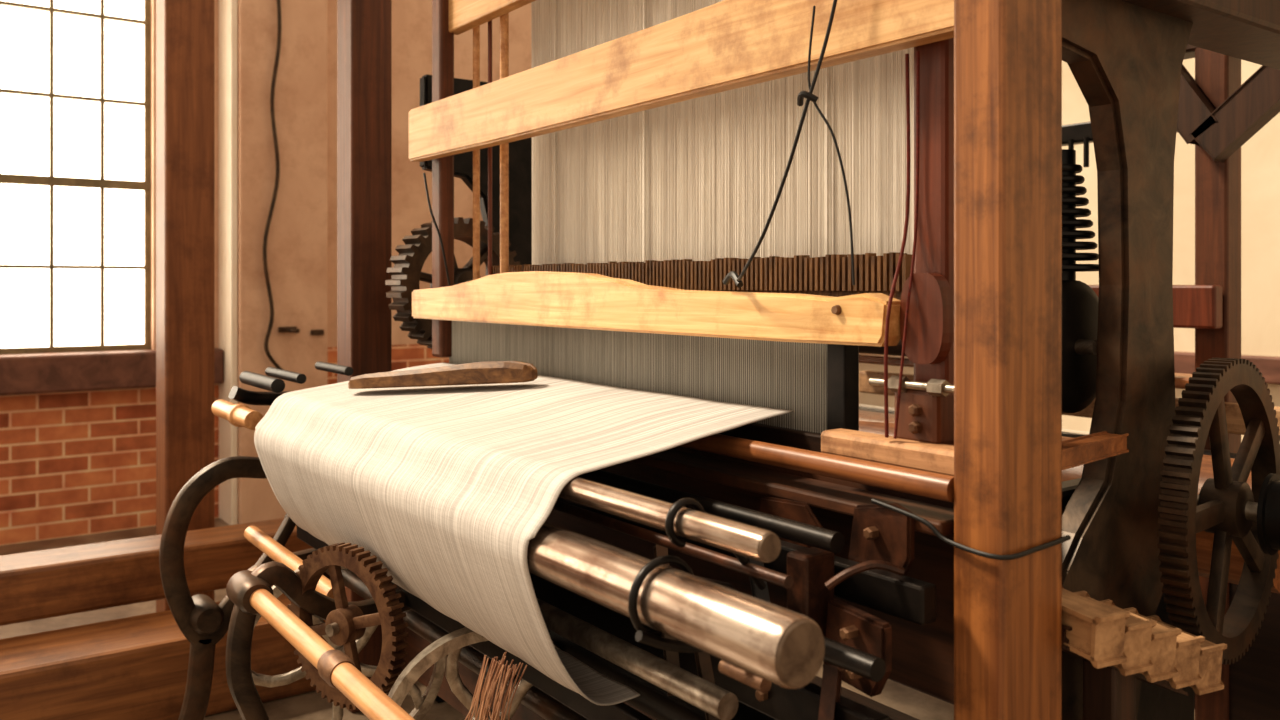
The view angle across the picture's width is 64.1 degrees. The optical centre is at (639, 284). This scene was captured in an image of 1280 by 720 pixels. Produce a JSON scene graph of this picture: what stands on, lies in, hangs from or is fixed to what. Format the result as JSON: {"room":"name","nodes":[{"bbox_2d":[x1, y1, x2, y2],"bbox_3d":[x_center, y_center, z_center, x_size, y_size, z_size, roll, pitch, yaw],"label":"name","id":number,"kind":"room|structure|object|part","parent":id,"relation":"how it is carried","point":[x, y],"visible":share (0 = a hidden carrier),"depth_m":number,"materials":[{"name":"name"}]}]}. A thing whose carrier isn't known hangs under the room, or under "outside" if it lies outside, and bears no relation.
{"room":"textile factory","nodes":[
{"label":"textile factory","id":0,"kind":"room"},
{"bbox_2d":[0,344,448,545],"bbox_3d":[-3.220,0.835,5.264,9.000,0.930,0.300,0,0,-36],"label":"brick","id":1,"kind":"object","parent":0,"point":[78,463],"visible":0.33,"depth_m":5.31,"materials":[{"name":"red brick"}]},
{"bbox_2d":[0,344,150,353],"bbox_3d":[-3.439,0.350,5.039,1.880,0.060,0.065,0,0,-36],"label":"window sill","id":2,"kind":"structure","parent":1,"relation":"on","point":[25,350],"depth_m":5.35,"materials":[{"name":"brown wood"}]},
{"bbox_2d":[49,0,53,346],"bbox_3d":[-3.058,-0.750,5.314,0.018,2.200,0.050,0,0,-36],"label":"mullion","id":3,"kind":"object","parent":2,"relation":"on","point":[51,2],"visible":1,"depth_m":5.29,"materials":[{"name":"brown wood"}]},
{"bbox_2d":[0,0,143,347],"bbox_3d":[-3.439,-0.750,5.038,1.880,2.200,0.006,0,0,-36],"label":"glass","id":4,"kind":"object","parent":2,"relation":"attached to","point":[24,33],"visible":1,"depth_m":5.36,"materials":[{"name":"white glass"}]},
{"bbox_2d":[100,0,103,344],"bbox_3d":[-2.868,-0.750,5.452,0.018,2.200,0.050,0,0,-36],"label":"mullion","id":5,"kind":"object","parent":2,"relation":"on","point":[101,1],"visible":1,"depth_m":5.43,"materials":[{"name":"brown wood"}]},
{"bbox_2d":[144,0,150,343],"bbox_3d":[-2.678,-0.750,5.590,0.060,2.200,0.050,0,0,-36],"label":"mullion","id":6,"kind":"object","parent":2,"relation":"attached to","point":[147,3],"visible":0.56,"depth_m":5.56,"materials":[{"name":"brown wood"}]},
{"bbox_2d":[0,348,223,395],"bbox_3d":[-4.550,0.445,4.083,5.460,0.190,0.240,0,0,-36],"label":"trim","id":7,"kind":"structure","parent":1,"relation":"attached to","point":[30,373],"depth_m":5.18,"materials":[{"name":"paint"}]},
{"bbox_2d":[238,0,327,523],"bbox_3d":[-2.040,-0.800,5.751,0.480,4.200,0.298,0,0,-36],"label":"wall panel","id":8,"kind":"object","parent":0,"point":[297,241],"visible":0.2,"depth_m":5.62,"materials":[{"name":"paint"}]},
{"bbox_2d":[219,0,237,524],"bbox_3d":[-2.258,-0.800,5.609,0.036,4.200,0.265,0,0,-36],"label":"trim","id":9,"kind":"structure","parent":8,"relation":"attached to","point":[228,9],"depth_m":5.52,"materials":[{"name":"white paint"}]},
{"bbox_2d":[263,0,282,369],"bbox_3d":[-1.982,-0.747,5.567,0.136,2.507,0.029,0,0,-36],"label":"electrical cable","id":10,"kind":"object","parent":8,"relation":"attached to","point":[268,354],"visible":0.89,"depth_m":5.56,"materials":[{"name":"rubber"}]},
{"bbox_2d":[278,327,323,334],"bbox_3d":[-1.852,0.255,5.638,0.250,0.050,0.107,0,0,-36],"label":"wall hook","id":11,"kind":"object","parent":8,"relation":"attached to","point":[280,329],"visible":1,"depth_m":5.60,"materials":[{"name":"metal"}]},
{"bbox_3d":[-1.938,0.245,5.629,0.100,0.030,0.020,0,0,-36],"label":"plate","id":12,"kind":"part","parent":11,"relation":"part of","materials":[{"name":"metal"}]},
{"bbox_3d":[-1.912,0.247,5.592,0.109,0.028,0.024,0,0,20],"label":"arm","id":13,"kind":"part","parent":11,"relation":"part of","materials":[{"name":"metal"}]},
{"bbox_3d":[-1.805,0.265,5.726,0.070,0.030,0.020,0,0,-36],"label":"plate","id":14,"kind":"part","parent":11,"relation":"part of","materials":[{"name":"metal"}]},
{"bbox_2d":[151,0,530,349],"bbox_3d":[-1.147,-0.740,6.775,3.870,2.220,0.300,0,0,-36],"label":"plaster","id":15,"kind":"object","parent":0,"point":[411,20],"visible":0.02,"depth_m":6.35,"materials":[{"name":"beige paint"}]},
{"bbox_2d":[465,651,526,719],"bbox_3d":[-0.257,0.800,1.657,0.090,0.401,0.181,0,0,-36],"label":"bundle","id":16,"kind":"object","parent":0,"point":[491,684],"visible":1,"depth_m":1.62,"materials":[{"name":"brown wood"}]},
{"bbox_2d":[520,3,530,9],"bbox_3d":[-3.220,-2.375,5.264,9.000,1.050,0.300,0,0,-36],"label":"plaster","id":17,"kind":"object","parent":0,"point":[528,6],"visible":0.02,"depth_m":6.88,"materials":[{"name":"beige paint"}]},
{"bbox_2d":[0,518,1194,719],"bbox_3d":[-0.193,1.350,1.283,9.200,0.100,10.300,0,0,-36],"label":"floor","id":18,"kind":"structure","parent":0,"point":[310,705],"depth_m":3.26,"materials":[{"name":"wood"}]},
{"bbox_2d":[0,594,328,719],"bbox_3d":[-2.053,1.175,2.730,3.100,0.250,0.330,0,0,-36],"label":"wooden beam","id":19,"kind":"structure","parent":18,"relation":"on","point":[135,667],"depth_m":2.98,"materials":[{"name":"brown wood"}]},
{"bbox_2d":[156,0,214,611],"bbox_3d":[-1.778,-0.795,4.000,0.180,4.190,0.180,0,0,-36],"label":"wooden post","id":20,"kind":"object","parent":18,"relation":"on","point":[185,29],"visible":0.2,"depth_m":3.93,"materials":[{"name":"brown wood"}]},
{"bbox_2d":[159,0,1279,719],"bbox_3d":[0.117,-0.149,2.499,2.062,2.898,2.495,0,0,-36],"label":"weaving loom","id":21,"kind":"object","parent":18,"relation":"on","point":[728,201],"visible":0.89,"depth_m":1.67,"materials":[{"name":"brown wood"}]},
{"bbox_3d":[-1.183,1.109,2.677,0.137,0.363,0.039,0,0,-36],"label":"casting leg","id":22,"kind":"part","parent":21,"relation":"part of","materials":[{"name":"metal"}]},
{"bbox_3d":[-0.948,0.303,2.873,0.389,0.059,0.059,0,0,-36],"label":"arm","id":23,"kind":"part","parent":21,"relation":"part of","materials":[{"name":"black metal"}]},
{"bbox_3d":[-1.021,0.260,2.758,0.036,0.036,0.300,0,0,-36],"label":"stub rod","id":24,"kind":"part","parent":21,"relation":"part of","materials":[{"name":"grey metal"}]},
{"bbox_3d":[-0.967,0.245,2.785,0.026,0.026,0.280,0,0,-36],"label":"stub rod","id":25,"kind":"part","parent":21,"relation":"part of","materials":[{"name":"grey metal"}]},
{"bbox_3d":[-0.846,0.230,2.824,0.024,0.024,0.240,0,0,-36],"label":"stub rod","id":26,"kind":"part","parent":21,"relation":"part of","materials":[{"name":"grey metal"}]},
{"bbox_2d":[288,543,407,709],"bbox_3d":[-0.589,0.680,2.046,0.320,0.320,0.082,0,0,33],"label":"wheel","id":27,"kind":"object","parent":21,"relation":"attached to","point":[346,624],"visible":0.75,"depth_m":2.02,"materials":[{"name":"metal"}]},
{"bbox_2d":[251,566,445,719],"bbox_3d":[-0.698,0.880,2.400,0.480,0.480,0.090,0,0,-18],"label":"flywheel","id":28,"kind":"object","parent":21,"relation":"attached to","point":[423,703],"visible":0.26,"depth_m":2.41,"materials":[{"name":"metal"}]},
{"bbox_3d":[-0.860,-0.150,3.191,0.130,2.900,0.130,0,0,-36],"label":"post","id":29,"kind":"part","parent":21,"relation":"part of","materials":[{"name":"brown wood"}]},
{"bbox_3d":[-0.547,-0.150,2.725,0.076,0.302,0.037,0,0,9],"label":"cord","id":30,"kind":"part","parent":21,"relation":"part of","materials":[{"name":"black fabric"}]},
{"bbox_2d":[385,217,520,348],"bbox_3d":[-0.551,0.000,3.064,0.400,0.400,0.282,0,0,-36],"label":"wheel","id":31,"kind":"object","parent":21,"relation":"attached to","point":[406,273],"visible":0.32,"depth_m":2.97,"materials":[{"name":"metal"}]},
{"bbox_2d":[388,627,560,719],"bbox_3d":[-0.286,0.840,1.920,0.400,0.400,0.090,0,0,-18],"label":"flywheel","id":32,"kind":"object","parent":21,"relation":"attached to","point":[450,645],"visible":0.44,"depth_m":1.89,"materials":[{"name":"metal"}]},
{"bbox_3d":[-0.340,0.675,2.011,0.020,0.050,2.050,0,0,-36],"label":"black rail","id":33,"kind":"part","parent":21,"relation":"part of","materials":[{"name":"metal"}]},
{"bbox_3d":[-0.481,0.325,3.307,0.480,1.950,0.050,0,0,-36],"label":"frame","id":34,"kind":"part","parent":21,"relation":"part of","materials":[{"name":"brown wood"}]},
{"bbox_3d":[-0.452,-0.525,2.826,0.019,1.150,0.019,0,0,-36],"label":"heald rod","id":35,"kind":"part","parent":21,"relation":"part of","materials":[{"name":"brown wood"}]},
{"bbox_3d":[-0.405,-0.525,2.762,0.012,1.150,0.012,0,0,-36],"label":"heald rod","id":36,"kind":"part","parent":21,"relation":"part of","materials":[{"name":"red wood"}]},
{"bbox_3d":[-0.358,-0.525,2.697,0.023,1.150,0.023,0,0,-36],"label":"heald rod","id":37,"kind":"part","parent":21,"relation":"part of","materials":[{"name":"brown wood"}]},
{"bbox_2d":[254,362,793,705],"bbox_3d":[-0.350,0.423,2.139,0.515,0.420,1.370,0,0,-36],"label":"cloth","id":38,"kind":"object","parent":21,"relation":"attached to","point":[449,488],"visible":0.88,"depth_m":1.81,"materials":[{"name":"fabric"}]},
{"bbox_2d":[348,361,537,388],"bbox_3d":[-0.461,0.209,2.354,0.503,0.078,0.074,0,0,24],"label":"weaving shuttle","id":39,"kind":"object","parent":38,"relation":"on","point":[485,372],"visible":1,"depth_m":2.30,"materials":[{"name":"brown wood"}]},
{"bbox_3d":[-0.416,0.545,2.048,0.036,0.036,1.800,0,0,-36],"label":"steel rod","id":40,"kind":"part","parent":21,"relation":"part of","materials":[{"name":"silver metal"}]},
{"bbox_3d":[-0.100,0.152,2.273,0.007,0.205,1.450,0,0,-36],"label":"reed panel","id":41,"kind":"part","parent":21,"relation":"part of","materials":[{"name":"grey metal"}]},
{"bbox_3d":[0.090,0.440,1.291,0.233,0.052,0.013,0,0,-36],"label":"hook arm","id":42,"kind":"part","parent":21,"relation":"part of","materials":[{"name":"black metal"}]},
{"bbox_2d":[559,477,780,562],"bbox_3d":[-0.384,0.297,1.884,0.036,0.036,1.804,0,0,-36],"label":"roller","id":43,"kind":"object","parent":21,"relation":"attached to","point":[755,543],"visible":0.58,"depth_m":1.26,"materials":[{"name":"metal"}]},
{"bbox_3d":[-0.369,0.370,2.033,0.016,0.016,1.880,0,0,-36],"label":"steel rod","id":44,"kind":"part","parent":21,"relation":"part of","materials":[{"name":"metal"}]},
{"bbox_2d":[527,521,824,688],"bbox_3d":[-0.387,0.385,1.829,0.076,0.076,1.889,0,0,-36],"label":"roller","id":45,"kind":"object","parent":21,"relation":"attached to","point":[784,647],"visible":0.61,"depth_m":1.17,"materials":[{"name":"metal"}]},
{"bbox_3d":[-0.286,0.570,2.081,0.030,0.060,2.000,0,0,-36],"label":"black rail","id":46,"kind":"part","parent":21,"relation":"part of","materials":[{"name":"metal"}]},
{"bbox_3d":[0.157,-0.009,1.736,0.011,0.028,0.069,0,0,-18],"label":"cord","id":47,"kind":"part","parent":21,"relation":"part of","materials":[{"name":"white fabric"}]},
{"bbox_3d":[-0.213,0.415,2.134,0.030,0.050,2.000,0,0,-36],"label":"black rail","id":48,"kind":"part","parent":21,"relation":"part of","materials":[{"name":"metal"}]},
{"bbox_3d":[0.220,-0.277,1.597,0.047,0.548,0.285,0,0,-32],"label":"cord","id":49,"kind":"part","parent":21,"relation":"part of","materials":[{"name":"black fabric"}]},
{"bbox_3d":[0.232,0.390,1.575,0.010,0.120,0.168,0,0,-36],"label":"bracket plate","id":50,"kind":"part","parent":21,"relation":"part of","materials":[{"name":"brown wood"}]},
{"bbox_3d":[0.237,0.445,1.423,0.060,0.150,0.040,0,0,-36],"label":"bracket plate","id":51,"kind":"part","parent":21,"relation":"part of","materials":[{"name":"brown wood"}]},
{"bbox_3d":[0.237,0.270,1.593,0.034,0.034,0.605,0,0,-36],"label":"breast rail","id":52,"kind":"part","parent":21,"relation":"part of","materials":[{"name":"brown wood"}]},
{"bbox_3d":[0.285,-0.210,1.527,0.078,0.420,0.007,0,0,35],"label":"cord","id":53,"kind":"part","parent":21,"relation":"part of","materials":[{"name":"black fabric"}]},
{"bbox_3d":[0.289,0.485,1.368,0.020,0.109,0.110,0,0,-36],"label":"bracket plate","id":54,"kind":"part","parent":21,"relation":"part of","materials":[{"name":"brown wood"}]},
{"bbox_3d":[0.297,0.384,1.354,0.106,0.040,0.015,0,0,1],"label":"link lever","id":55,"kind":"part","parent":21,"relation":"part of","materials":[{"name":"brown metal"}]},
{"bbox_3d":[0.333,0.370,1.431,0.015,0.140,0.119,0,0,-36],"label":"bracket plate","id":56,"kind":"part","parent":21,"relation":"part of","materials":[{"name":"brown wood"}]},
{"bbox_3d":[0.486,-0.150,1.349,0.135,2.900,0.076,0,0,-36],"label":"post","id":57,"kind":"part","parent":21,"relation":"part of","materials":[{"name":"brown wood"}]},
{"bbox_2d":[1062,149,1098,412],"bbox_3d":[0.690,-0.004,1.685,0.224,0.432,0.130,0,0,-36],"label":"gear","id":58,"kind":"object","parent":21,"relation":"attached to","point":[1079,300],"visible":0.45,"depth_m":1.65,"materials":[{"name":"black metal"}]},
{"bbox_3d":[0.751,0.325,1.618,0.480,1.950,0.050,0,0,-36],"label":"frame","id":59,"kind":"part","parent":21,"relation":"part of","materials":[{"name":"metal"}]},
{"bbox_3d":[1.014,-0.560,1.797,1.244,0.240,0.150,0,0,-36],"label":"arm","id":60,"kind":"part","parent":21,"relation":"part of","materials":[{"name":"brown wood"}]},
{"bbox_2d":[1157,358,1279,664],"bbox_3d":[0.975,0.370,1.701,0.497,0.496,0.105,0,0,-36],"label":"wheel","id":61,"kind":"object","parent":21,"relation":"attached to","point":[1225,506],"visible":0.91,"depth_m":1.66,"materials":[{"name":"metal"}]},
{"bbox_2d":[1257,473,1279,554],"bbox_3d":[1.041,0.370,1.631,0.130,0.130,0.071,0,0,-43],"label":"pulley","id":62,"kind":"object","parent":61,"relation":"attached to","point":[1268,507],"visible":1,"depth_m":1.61,"materials":[{"name":"black metal"}]},
{"bbox_2d":[859,44,1279,719],"bbox_3d":[1.468,-0.400,2.644,1.043,3.400,3.367,0,0,-44],"label":"wall","id":63,"kind":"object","parent":18,"relation":"on","point":[1217,114],"visible":0.27,"depth_m":2.83,"materials":[{"name":"beige paint"}]},
{"bbox_2d":[859,353,1191,388],"bbox_3d":[1.174,0.265,3.269,0.150,0.030,1.300,0,0,-36],"label":"shelf","id":64,"kind":"object","parent":63,"relation":"attached to","point":[1181,379],"depth_m":3.54,"materials":[{"name":"brown wood"}]},
{"bbox_3d":[1.715,0.360,2.612,0.050,0.080,3.000,0,0,-36],"label":"rail","id":65,"kind":"part","parent":63,"relation":"part of","materials":[{"name":"brown wood"}]},
{"bbox_3d":[1.343,-0.470,3.207,0.050,0.060,0.800,0,0,-36],"label":"hanging rail","id":66,"kind":"part","parent":63,"relation":"part of","materials":[{"name":"brown wood"}]},
{"bbox_3d":[1.458,0.060,2.966,0.050,0.120,0.425,0,0,-36],"label":"rail","id":67,"kind":"part","parent":63,"relation":"part of","materials":[{"name":"red wood"}]},
{"bbox_3d":[1.975,-0.780,2.400,0.100,0.240,1.950,0,0,-36],"label":"rail","id":68,"kind":"part","parent":63,"relation":"part of","materials":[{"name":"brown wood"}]},
{"bbox_3d":[1.624,-0.400,2.873,0.090,3.400,0.090,0,0,-36],"label":"post","id":69,"kind":"part","parent":63,"relation":"part of","materials":[{"name":"brown wood"}]},
{"bbox_3d":[1.675,0.890,2.769,0.030,0.620,2.700,0,0,-36],"label":"panel","id":70,"kind":"part","parent":63,"relation":"part of","materials":[{"name":"brown wood"}]},
{"bbox_2d":[1062,586,1226,719],"bbox_3d":[0.699,0.859,1.456,0.346,0.882,0.137,0,0,-36],"label":"blocks","id":71,"kind":"object","parent":18,"relation":"on","point":[1117,647],"visible":0.85,"depth_m":1.42,"materials":[{"name":"brown wood"}]},
{"bbox_3d":[-1.153,1.165,3.788,0.200,0.270,0.200,0,0,-36],"label":"pad","id":72,"kind":"object","parent":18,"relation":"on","visible":0},
{"bbox_2d":[0,518,312,625],"bbox_3d":[-2.244,0.948,2.992,3.100,0.165,0.240,0,0,-36],"label":"timber","id":73,"kind":"object","parent":72,"relation":"on","point":[42,584],"visible":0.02,"depth_m":3.28,"materials":[{"name":"brown wood"}]},
{"bbox_2d":[859,58,1279,441],"bbox_3d":[3.443,-0.800,3.934,0.200,4.200,10.300,0,0,-36],"label":"wall","id":74,"kind":"structure","parent":0,"point":[1260,155],"depth_m":4.68,"materials":[{"name":"beige paint"}]},
{"bbox_2d":[1174,351,1279,384],"bbox_3d":[3.543,0.380,3.574,0.058,0.120,9.600,0,0,-36],"label":"trim","id":75,"kind":"structure","parent":74,"relation":"attached to","point":[1184,362],"depth_m":4.59,"materials":[{"name":"paint"}]},
{"bbox_3d":[-4.197,-0.750,4.483,0.060,2.200,0.050,0,0,-36],"label":"mullion","id":76,"kind":"object","parent":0,"visible":0},
{"bbox_2d":[0,174,150,190],"bbox_3d":[-3.439,-0.538,5.039,1.880,0.048,0.065,0,0,-36],"label":"transom","id":77,"kind":"object","parent":76,"relation":"attached to","point":[4,178],"visible":1,"depth_m":5.35,"materials":[{"name":"brown wood"}]},
{"bbox_2d":[0,0,150,24],"bbox_3d":[-3.439,-1.426,5.039,1.880,0.018,0.065,0,0,-36],"label":"transom","id":78,"kind":"object","parent":76,"relation":"attached to","point":[4,3],"visible":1,"depth_m":5.35,"materials":[{"name":"brown wood"}]},
{"bbox_2d":[0,88,150,105],"bbox_3d":[-3.439,-0.982,5.039,1.880,0.018,0.065,0,0,-36],"label":"transom","id":79,"kind":"object","parent":76,"relation":"attached to","point":[8,91],"visible":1,"depth_m":5.35,"materials":[{"name":"brown wood"}]},
{"bbox_2d":[0,265,150,268],"bbox_3d":[-3.439,-0.094,5.039,1.880,0.018,0.065,0,0,-36],"label":"transom","id":80,"kind":"object","parent":76,"relation":"attached to","point":[1,266],"visible":1,"depth_m":5.34,"materials":[{"name":"brown wood"}]}
]}

